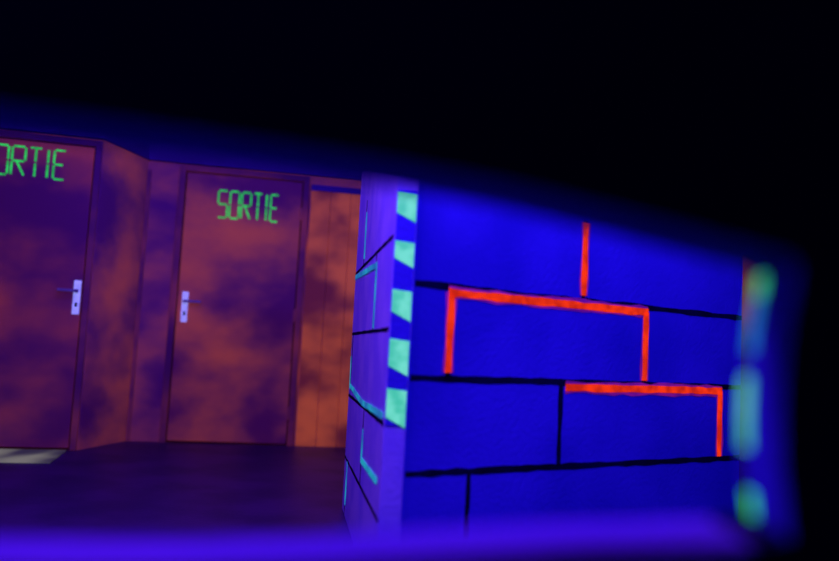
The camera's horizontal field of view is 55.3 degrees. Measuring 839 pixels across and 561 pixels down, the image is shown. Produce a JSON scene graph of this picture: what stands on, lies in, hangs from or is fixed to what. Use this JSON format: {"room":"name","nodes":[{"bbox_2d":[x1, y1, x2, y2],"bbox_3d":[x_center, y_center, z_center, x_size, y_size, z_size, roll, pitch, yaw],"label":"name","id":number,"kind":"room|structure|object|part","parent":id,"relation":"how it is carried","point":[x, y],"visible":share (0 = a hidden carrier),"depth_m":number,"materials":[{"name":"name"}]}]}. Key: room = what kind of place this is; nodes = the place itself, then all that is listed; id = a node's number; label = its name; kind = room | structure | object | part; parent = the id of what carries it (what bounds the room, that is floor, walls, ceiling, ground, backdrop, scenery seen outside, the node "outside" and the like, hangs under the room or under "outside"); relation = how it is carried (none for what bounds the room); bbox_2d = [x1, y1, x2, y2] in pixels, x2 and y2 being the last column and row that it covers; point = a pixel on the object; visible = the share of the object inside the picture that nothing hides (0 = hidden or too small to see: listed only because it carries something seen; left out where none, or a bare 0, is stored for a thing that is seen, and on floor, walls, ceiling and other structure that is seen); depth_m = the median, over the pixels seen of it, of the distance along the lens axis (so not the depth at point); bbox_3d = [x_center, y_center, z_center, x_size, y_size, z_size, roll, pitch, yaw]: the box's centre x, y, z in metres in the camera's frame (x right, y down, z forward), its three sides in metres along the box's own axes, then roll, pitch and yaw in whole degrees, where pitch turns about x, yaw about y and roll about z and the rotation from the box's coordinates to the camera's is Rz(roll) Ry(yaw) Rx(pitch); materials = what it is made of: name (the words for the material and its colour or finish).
{"room":"laser tag arena","nodes":[
{"label":"laser tag arena","id":0,"kind":"room"},
{"bbox_2d":[3,137,148,449],"bbox_3d":[-3.204,-0.198,5.591,2.180,2.600,1.265,3,-5,0],"label":"wall","id":1,"kind":"structure","parent":0,"point":[123,181],"depth_m":5.72,"materials":[{"name":"orange paint"}]},
{"bbox_2d":[0,138,94,447],"bbox_3d":[-2.719,0.070,5.316,0.866,2.038,0.239,3,-5,0],"label":"door leaf","id":2,"kind":"structure","parent":1,"relation":"in","point":[44,221],"depth_m":5.35,"materials":[{"name":"brown wood"}]},
{"bbox_2d":[71,280,81,313],"bbox_3d":[-2.314,0.114,5.397,0.045,0.230,0.018,3,-5,0],"label":"plate","id":3,"kind":"object","parent":2,"relation":"attached to","point":[77,283],"depth_m":5.39,"materials":[{"name":"silver metal"}]},
{"bbox_2d":[0,132,102,450],"bbox_3d":[-2.711,0.050,5.289,0.992,2.106,0.088,4,-5,-14],"label":"door frame","id":4,"kind":"structure","parent":1,"relation":"in","point":[99,148],"depth_m":5.40,"materials":[{"name":"paint"}]},
{"bbox_2d":[0,143,65,180],"bbox_3d":[-2.678,-0.802,5.375,0.546,0.214,0.003,4,-5,-14],"label":"exit lettering","id":5,"kind":"object","parent":4,"relation":"attached to","point":[2,144],"visible":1,"depth_m":5.39},
{"bbox_2d":[0,137,95,449],"bbox_3d":[-2.722,0.074,5.329,0.881,2.063,0.221,3,-5,0],"label":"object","id":6,"kind":"object","parent":4,"relation":"in","point":[0,137],"depth_m":5.40,"materials":[{"name":"brown wood"}]},
{"bbox_3d":[-2.356,0.066,5.359,0.132,0.024,0.050,4,-5,-14],"label":"handle","id":7,"kind":"part","parent":4,"relation":"part of","materials":[{"name":"silver metal"}]},
{"bbox_3d":[-2.356,0.066,5.359,0.132,0.024,0.050,4,-5,-14],"label":"lever","id":8,"kind":"part","parent":4,"relation":"part of","materials":[{"name":"metal"}]},
{"bbox_2d":[124,148,149,159],"bbox_3d":[-2.108,-1.186,5.847,0.020,0.475,0.620,2,-5,11],"label":"trim","id":9,"kind":"structure","parent":1,"relation":"attached to","point":[145,154],"depth_m":5.99,"materials":[{"name":"blue paint"}]},
{"bbox_2d":[0,441,746,538],"bbox_3d":[-0.108,1.103,3.066,8.500,0.100,8.700,3,-5,0],"label":"floor","id":10,"kind":"structure","parent":0,"point":[125,489],"depth_m":4.08,"materials":[{"name":"plastic"}]},
{"bbox_2d":[0,449,65,462],"bbox_3d":[-2.748,1.070,4.910,0.990,0.008,0.540,4,-5,-14],"label":"floor mat","id":11,"kind":"object","parent":10,"relation":"on","point":[6,455],"visible":1,"depth_m":4.97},
{"bbox_2d":[342,183,741,532],"bbox_3d":[0.587,0.282,3.374,1.628,1.660,1.487,4,-5,-9],"label":"brick wall","id":12,"kind":"structure","parent":10,"relation":"on","point":[456,424],"depth_m":2.90,"materials":[{"name":"blue paint"}]},
{"bbox_2d":[344,212,382,504],"bbox_3d":[-0.226,0.339,3.253,0.002,1.340,1.423,4,-5,-9],"label":"cyan painted lines","id":13,"kind":"object","parent":12,"relation":"attached to","point":[377,412],"visible":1,"depth_m":3.11,"materials":[{"name":"teal paint"}]},
{"bbox_2d":[378,189,417,531],"bbox_3d":[-0.062,0.175,2.531,0.071,1.660,0.045,3,-5,0],"label":"board","id":14,"kind":"object","parent":12,"relation":"attached to","point":[393,443],"visible":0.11,"depth_m":2.48,"materials":[{"name":"paint"}]},
{"bbox_2d":[385,191,416,427],"bbox_3d":[-0.057,0.086,2.515,0.061,0.745,0.004,3,-5,-3],"label":"tape","id":15,"kind":"object","parent":14,"relation":"attached to","point":[407,200],"visible":0.98,"depth_m":2.51,"materials":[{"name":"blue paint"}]},
{"bbox_2d":[344,200,741,526],"bbox_3d":[0.526,0.372,3.236,1.732,1.450,1.469,3,-5,0],"label":"mortar lines","id":16,"kind":"object","parent":12,"relation":"attached to","point":[447,377],"visible":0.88,"depth_m":2.85,"materials":[{"name":"paint"}]},
{"bbox_2d":[442,228,722,455],"bbox_3d":[0.689,0.235,3.002,1.448,0.880,0.002,6,-6,-33],"label":"painted lines","id":17,"kind":"object","parent":12,"relation":"attached to","point":[497,297],"visible":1,"depth_m":2.97,"materials":[{"name":"paint"}]},
{"bbox_2d":[0,0,838,560],"bbox_3d":[-0.077,-0.448,0.798,3.800,2.600,0.114,3,-5,0],"label":"wall","id":18,"kind":"structure","parent":0,"point":[705,129],"depth_m":0.72,"materials":[{"name":"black paint"}]},
{"bbox_2d":[130,160,756,457],"bbox_3d":[1.002,0.122,6.743,6.400,2.600,0.150,4,-5,-11],"label":"wall","id":19,"kind":"structure","parent":0,"point":[158,264],"depth_m":6.09,"materials":[{"name":"orange paint"}]},
{"bbox_2d":[125,170,151,440],"bbox_3d":[-2.115,0.174,6.031,0.030,2.050,0.020,4,-5,-11],"label":"trim","id":20,"kind":"structure","parent":19,"relation":"attached to","point":[149,174],"depth_m":6.02,"materials":[{"name":"paint"}]},
{"bbox_2d":[149,152,314,175],"bbox_3d":[1.027,-0.946,6.732,6.300,0.475,0.040,4,-5,-11],"label":"trim","id":21,"kind":"structure","parent":19,"relation":"attached to","point":[154,156],"depth_m":6.17,"materials":[{"name":"blue paint"}]},
{"bbox_2d":[159,164,309,445],"bbox_3d":[-1.405,0.191,6.153,0.990,2.110,0.056,4,-5,-11],"label":"door frame","id":22,"kind":"structure","parent":19,"relation":"in","point":[184,169],"depth_m":6.15,"materials":[{"name":"paint"}]},
{"bbox_3d":[-1.783,0.200,6.072,0.046,0.230,0.010,4,-5,-11],"label":"handle","id":23,"kind":"part","parent":22,"relation":"part of","materials":[{"name":"silver metal"}]},
{"bbox_3d":[-1.783,0.200,6.072,0.046,0.230,0.010,4,-5,-11],"label":"plate","id":24,"kind":"part","parent":22,"relation":"part of","materials":[{"name":"metal"}]},
{"bbox_2d":[166,172,303,444],"bbox_3d":[-1.412,0.216,6.177,0.882,2.063,0.173,3,-5,0],"label":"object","id":25,"kind":"object","parent":22,"relation":"in","point":[187,172],"depth_m":6.15,"materials":[{"name":"brown wood"}]},
{"bbox_2d":[217,190,278,222],"bbox_3d":[-1.336,-0.578,6.223,0.461,0.224,0.003,4,-5,-11],"label":"exit lettering","id":26,"kind":"object","parent":22,"relation":"attached to","point":[258,194],"visible":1,"depth_m":6.22},
{"bbox_3d":[-0.968,0.250,6.221,0.024,1.650,0.028,4,-5,-11],"label":"hinges","id":27,"kind":"part","parent":22,"relation":"part of","materials":[{"name":"brown wood"}]},
{"bbox_2d":[167,172,302,443],"bbox_3d":[-1.409,0.212,6.164,0.866,2.038,0.192,3,-5,0],"label":"door leaf","id":28,"kind":"structure","parent":19,"relation":"in","point":[230,381],"depth_m":6.15,"materials":[{"name":"brown wood"}]},
{"bbox_2d":[183,299,200,302],"bbox_3d":[-1.722,0.158,6.046,0.137,0.024,0.051,3,-5,0],"label":"lever","id":29,"kind":"object","parent":28,"relation":"attached to","point":[184,300],"depth_m":6.03,"materials":[{"name":"silver metal"}]},
{"bbox_2d":[295,184,360,446],"bbox_3d":[-0.049,0.316,6.427,1.757,2.050,0.030,4,-5,-11],"label":"panelling","id":30,"kind":"object","parent":19,"relation":"attached to","point":[340,214],"visible":0.23,"depth_m":6.29,"materials":[{"name":"orange paint"}]},
{"bbox_3d":[-0.047,-0.682,6.503,1.655,0.050,0.030,4,-5,-11],"label":"cap rail","id":31,"kind":"part","parent":30,"relation":"part of","materials":[{"name":"blue paint"}]}
]}

